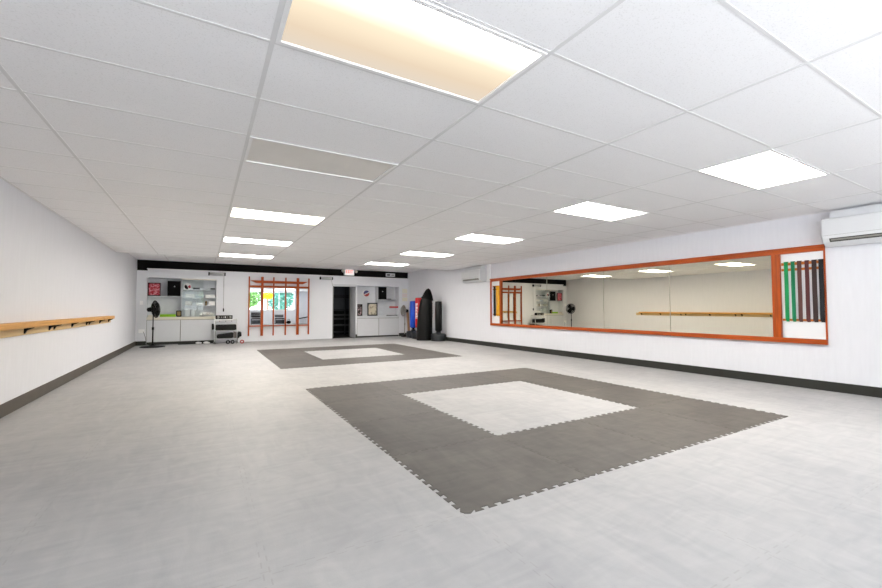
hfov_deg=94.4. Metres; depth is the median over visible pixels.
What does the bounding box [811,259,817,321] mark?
belt
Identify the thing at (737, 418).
mat
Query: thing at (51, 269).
wall
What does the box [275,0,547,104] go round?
ceiling light
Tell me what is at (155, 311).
grille
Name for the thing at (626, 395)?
mat
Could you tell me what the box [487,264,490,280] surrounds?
pipe cover
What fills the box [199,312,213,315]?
pile
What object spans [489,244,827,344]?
wall mirror
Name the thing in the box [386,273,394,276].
sign
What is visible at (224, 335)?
pad
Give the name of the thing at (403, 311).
grille
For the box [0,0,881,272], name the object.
ceiling
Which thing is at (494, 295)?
belt
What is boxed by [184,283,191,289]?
round sticker
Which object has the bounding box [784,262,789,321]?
belt
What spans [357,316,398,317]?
countertop
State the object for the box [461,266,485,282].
air conditioner
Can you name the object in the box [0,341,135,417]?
baseboard
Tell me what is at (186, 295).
uniform
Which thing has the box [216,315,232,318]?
stereo
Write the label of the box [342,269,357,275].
exit sign
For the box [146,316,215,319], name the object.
countertop
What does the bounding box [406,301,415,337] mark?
bag
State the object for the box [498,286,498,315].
belt
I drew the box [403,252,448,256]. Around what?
diffuser
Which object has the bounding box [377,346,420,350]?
mat
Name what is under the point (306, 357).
mat
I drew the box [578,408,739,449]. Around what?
mat
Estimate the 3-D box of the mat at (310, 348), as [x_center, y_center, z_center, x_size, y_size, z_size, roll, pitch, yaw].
[-3.416,1.522,11.340,1.027,0.004,1.027,1,-2,-30]
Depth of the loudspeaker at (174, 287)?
12.87 m
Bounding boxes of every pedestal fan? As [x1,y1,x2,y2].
[139,300,164,347]
[400,305,408,336]
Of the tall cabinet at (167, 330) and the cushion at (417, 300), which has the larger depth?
the cushion at (417, 300)
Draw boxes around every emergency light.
[208,272,225,307]
[320,277,332,285]
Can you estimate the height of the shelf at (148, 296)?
0.018 m
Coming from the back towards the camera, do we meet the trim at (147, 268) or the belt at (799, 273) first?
the trim at (147, 268)
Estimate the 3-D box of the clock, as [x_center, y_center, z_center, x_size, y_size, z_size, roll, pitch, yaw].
[-8.306,0.621,12.932,0.150,0.204,0.079,1,-2,-30]
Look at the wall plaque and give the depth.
16.34 m
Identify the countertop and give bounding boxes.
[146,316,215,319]
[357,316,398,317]
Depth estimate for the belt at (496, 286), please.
11.74 m
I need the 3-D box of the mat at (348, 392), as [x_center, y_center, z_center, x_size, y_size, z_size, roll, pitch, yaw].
[-1.192,1.312,5.495,1.027,0.004,1.027,1,-2,-30]
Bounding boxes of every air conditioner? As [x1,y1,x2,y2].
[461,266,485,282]
[822,204,881,247]
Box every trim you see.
[147,268,406,278]
[332,284,356,286]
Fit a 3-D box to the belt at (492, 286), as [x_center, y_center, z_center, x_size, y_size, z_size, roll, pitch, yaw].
[1.509,0.209,11.940,0.031,0.864,0.045,1,-2,-30]
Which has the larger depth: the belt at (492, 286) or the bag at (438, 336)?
the bag at (438, 336)
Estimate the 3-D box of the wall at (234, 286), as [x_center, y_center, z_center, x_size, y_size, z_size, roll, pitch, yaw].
[-5.484,0.204,14.971,9.304,2.900,0.760,1,-2,-30]
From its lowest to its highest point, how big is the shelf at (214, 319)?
0.045 m
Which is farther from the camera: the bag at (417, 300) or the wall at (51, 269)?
the bag at (417, 300)
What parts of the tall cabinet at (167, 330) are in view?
door, foam strip, frame, door, rail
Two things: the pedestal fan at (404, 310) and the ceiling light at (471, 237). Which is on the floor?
the pedestal fan at (404, 310)
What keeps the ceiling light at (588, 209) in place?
attached to the ceiling
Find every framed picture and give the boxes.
[148,283,160,295]
[357,304,361,315]
[367,303,377,315]
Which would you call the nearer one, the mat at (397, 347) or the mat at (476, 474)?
the mat at (476, 474)
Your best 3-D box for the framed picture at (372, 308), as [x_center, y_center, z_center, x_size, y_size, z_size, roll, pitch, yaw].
[-2.728,0.610,16.243,0.420,0.514,0.020,1,-2,-30]
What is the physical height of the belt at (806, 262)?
0.864 m
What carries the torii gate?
attached to the wall at (234, 286)
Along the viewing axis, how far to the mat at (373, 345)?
12.32 m
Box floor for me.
[0,336,881,587]
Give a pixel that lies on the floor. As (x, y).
(210, 465)
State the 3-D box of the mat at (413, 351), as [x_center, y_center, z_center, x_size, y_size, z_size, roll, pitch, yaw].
[-0.682,1.494,10.614,1.027,0.004,1.027,1,-2,-30]
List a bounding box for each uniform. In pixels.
[185,294,193,297]
[205,295,214,297]
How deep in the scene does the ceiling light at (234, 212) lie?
5.84 m
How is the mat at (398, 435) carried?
on the floor
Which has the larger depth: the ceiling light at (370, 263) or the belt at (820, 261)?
the ceiling light at (370, 263)
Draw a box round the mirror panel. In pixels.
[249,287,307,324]
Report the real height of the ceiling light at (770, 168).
0.102 m
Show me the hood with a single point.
(427, 296)
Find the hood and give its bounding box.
[421,288,432,300]
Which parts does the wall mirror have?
post, panel, divider post, mirror pane, mirror pane, mirror pane, mirror pane, divider post, belt rail, belt rail, belt rail, panel, post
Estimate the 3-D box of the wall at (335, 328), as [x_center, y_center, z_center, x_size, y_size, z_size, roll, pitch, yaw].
[-4.405,0.562,16.602,2.495,2.500,2.280,1,-2,-30]
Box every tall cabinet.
[146,278,216,344]
[357,286,398,336]
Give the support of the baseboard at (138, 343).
attached to the wall at (234, 286)
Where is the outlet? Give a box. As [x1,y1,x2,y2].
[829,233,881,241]
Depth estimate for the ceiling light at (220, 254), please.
10.23 m
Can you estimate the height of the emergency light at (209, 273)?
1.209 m
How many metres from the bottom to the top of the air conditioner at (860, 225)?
0.461 m
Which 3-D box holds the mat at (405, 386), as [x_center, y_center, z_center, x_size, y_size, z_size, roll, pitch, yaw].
[-0.327,1.329,5.997,1.027,0.004,1.027,1,-2,-30]
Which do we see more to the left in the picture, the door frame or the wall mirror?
the door frame
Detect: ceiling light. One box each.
[218,253,274,258]
[222,237,293,245]
[229,207,325,224]
[243,136,397,182]
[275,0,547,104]
[365,262,409,265]
[401,251,453,257]
[454,234,524,243]
[551,201,647,220]
[696,149,829,189]
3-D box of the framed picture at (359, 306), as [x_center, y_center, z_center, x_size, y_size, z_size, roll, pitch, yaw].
[-3.190,0.628,15.974,0.230,0.459,0.020,1,-2,-30]
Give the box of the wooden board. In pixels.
[406,312,409,330]
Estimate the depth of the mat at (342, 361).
8.76 m
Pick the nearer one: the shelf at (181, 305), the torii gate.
the shelf at (181, 305)
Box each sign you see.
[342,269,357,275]
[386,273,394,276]
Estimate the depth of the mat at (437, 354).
9.68 m
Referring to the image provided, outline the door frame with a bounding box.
[332,286,349,337]
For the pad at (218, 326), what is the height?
0.185 m
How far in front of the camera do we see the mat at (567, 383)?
6.05 m
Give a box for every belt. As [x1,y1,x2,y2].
[492,286,492,315]
[493,286,495,315]
[496,286,497,315]
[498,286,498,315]
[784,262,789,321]
[790,261,795,321]
[797,261,802,321]
[804,260,810,321]
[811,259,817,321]
[818,259,824,321]
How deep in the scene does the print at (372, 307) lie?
16.25 m
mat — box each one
[257,348,301,353]
[262,351,310,357]
[267,355,321,362]
[274,360,332,368]
[297,347,340,350]
[307,382,399,402]
[324,357,381,364]
[324,394,438,423]
[331,345,374,348]
[351,411,496,455]
[367,344,404,347]
[369,354,423,361]
[374,377,464,393]
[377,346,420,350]
[392,349,437,353]
[392,436,589,513]
[406,352,459,358]
[434,372,519,386]
[484,368,563,379]
[497,420,676,475]
[520,375,615,391]
[571,385,686,407]
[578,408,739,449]
[639,398,787,430]
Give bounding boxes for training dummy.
[416,288,432,340]
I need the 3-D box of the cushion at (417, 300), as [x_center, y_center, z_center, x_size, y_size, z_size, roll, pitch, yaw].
[-0.832,0.701,15.292,0.273,1.124,0.273,1,-2,-30]
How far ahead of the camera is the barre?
5.14 m
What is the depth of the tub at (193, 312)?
13.26 m
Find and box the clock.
[176,310,181,316]
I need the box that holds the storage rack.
[333,286,348,334]
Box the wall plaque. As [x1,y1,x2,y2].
[362,290,369,296]
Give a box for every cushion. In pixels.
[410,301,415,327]
[415,298,420,327]
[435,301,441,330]
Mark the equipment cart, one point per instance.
(236, 319)
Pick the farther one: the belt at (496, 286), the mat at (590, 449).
the belt at (496, 286)
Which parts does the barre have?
rail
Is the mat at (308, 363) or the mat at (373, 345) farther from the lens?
the mat at (373, 345)
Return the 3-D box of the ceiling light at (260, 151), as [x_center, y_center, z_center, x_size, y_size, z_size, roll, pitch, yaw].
[-1.076,-1.228,3.683,1.228,0.102,0.606,1,-2,-30]
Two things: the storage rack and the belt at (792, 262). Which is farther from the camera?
the storage rack
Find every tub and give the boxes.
[185,308,189,316]
[191,310,195,316]
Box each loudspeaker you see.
[167,281,180,295]
[378,287,386,298]
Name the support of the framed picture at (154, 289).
on the tall cabinet at (167, 330)
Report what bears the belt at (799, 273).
attached to the wall mirror
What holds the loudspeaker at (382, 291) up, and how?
on the tall cabinet at (381, 325)
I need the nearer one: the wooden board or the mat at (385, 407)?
the mat at (385, 407)
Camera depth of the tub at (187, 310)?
13.18 m
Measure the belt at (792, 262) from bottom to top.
0.864 m
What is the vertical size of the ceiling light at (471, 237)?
0.102 m
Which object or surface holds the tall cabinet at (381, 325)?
on the floor
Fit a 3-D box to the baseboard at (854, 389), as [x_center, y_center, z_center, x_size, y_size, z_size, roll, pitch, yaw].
[2.853,1.393,9.609,0.014,0.128,16.800,1,-2,-30]
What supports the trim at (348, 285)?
attached to the wall at (234, 286)
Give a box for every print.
[358,305,360,314]
[369,304,375,314]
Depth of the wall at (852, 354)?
6.68 m
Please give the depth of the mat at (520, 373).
6.99 m
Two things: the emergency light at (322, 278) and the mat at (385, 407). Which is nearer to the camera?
the mat at (385, 407)
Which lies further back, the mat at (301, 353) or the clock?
the clock
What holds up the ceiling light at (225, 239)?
attached to the ceiling
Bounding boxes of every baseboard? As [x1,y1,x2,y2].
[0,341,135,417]
[135,333,405,345]
[446,337,881,397]
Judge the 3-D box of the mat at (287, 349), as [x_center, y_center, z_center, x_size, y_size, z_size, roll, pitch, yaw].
[-4.281,1.505,10.839,1.027,0.004,1.027,1,-2,-30]
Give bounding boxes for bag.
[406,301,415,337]
[412,298,420,338]
[431,301,445,340]
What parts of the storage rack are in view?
panel, panel, rail, rail, rail, panel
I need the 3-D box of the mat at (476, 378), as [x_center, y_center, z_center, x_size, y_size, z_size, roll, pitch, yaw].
[0.538,1.346,6.498,1.027,0.004,1.027,1,-2,-30]
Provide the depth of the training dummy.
14.30 m
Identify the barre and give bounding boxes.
[0,316,114,337]
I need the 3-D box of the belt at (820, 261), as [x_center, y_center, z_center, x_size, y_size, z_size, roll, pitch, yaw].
[5.203,-0.046,5.573,0.031,0.864,0.053,1,-2,-30]
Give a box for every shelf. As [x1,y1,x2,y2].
[148,296,180,296]
[181,305,215,305]
[214,319,236,320]
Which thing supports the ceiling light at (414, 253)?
attached to the ceiling
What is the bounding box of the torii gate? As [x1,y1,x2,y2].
[248,276,309,335]
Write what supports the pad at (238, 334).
attached to the equipment cart
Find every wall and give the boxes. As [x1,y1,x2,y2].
[0,178,136,404]
[135,260,407,342]
[333,287,352,337]
[408,204,881,387]
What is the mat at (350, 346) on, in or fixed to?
on the floor
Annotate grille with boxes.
[151,300,159,317]
[400,305,405,315]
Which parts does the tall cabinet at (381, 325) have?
door, door, panel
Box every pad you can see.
[215,324,235,330]
[217,332,232,338]
[236,331,241,337]
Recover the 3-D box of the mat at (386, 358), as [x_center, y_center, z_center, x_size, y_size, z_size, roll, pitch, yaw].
[-1.046,1.446,9.248,1.027,0.004,1.027,1,-2,-30]
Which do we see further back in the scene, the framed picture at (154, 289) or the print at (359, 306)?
the print at (359, 306)
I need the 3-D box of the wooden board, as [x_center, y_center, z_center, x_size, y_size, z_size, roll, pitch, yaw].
[-1.340,1.214,16.720,0.090,1.000,0.230,1,-2,-30]
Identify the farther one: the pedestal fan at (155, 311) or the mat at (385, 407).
the pedestal fan at (155, 311)
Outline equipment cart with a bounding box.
[213,318,237,343]
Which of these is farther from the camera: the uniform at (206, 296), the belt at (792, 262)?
the uniform at (206, 296)

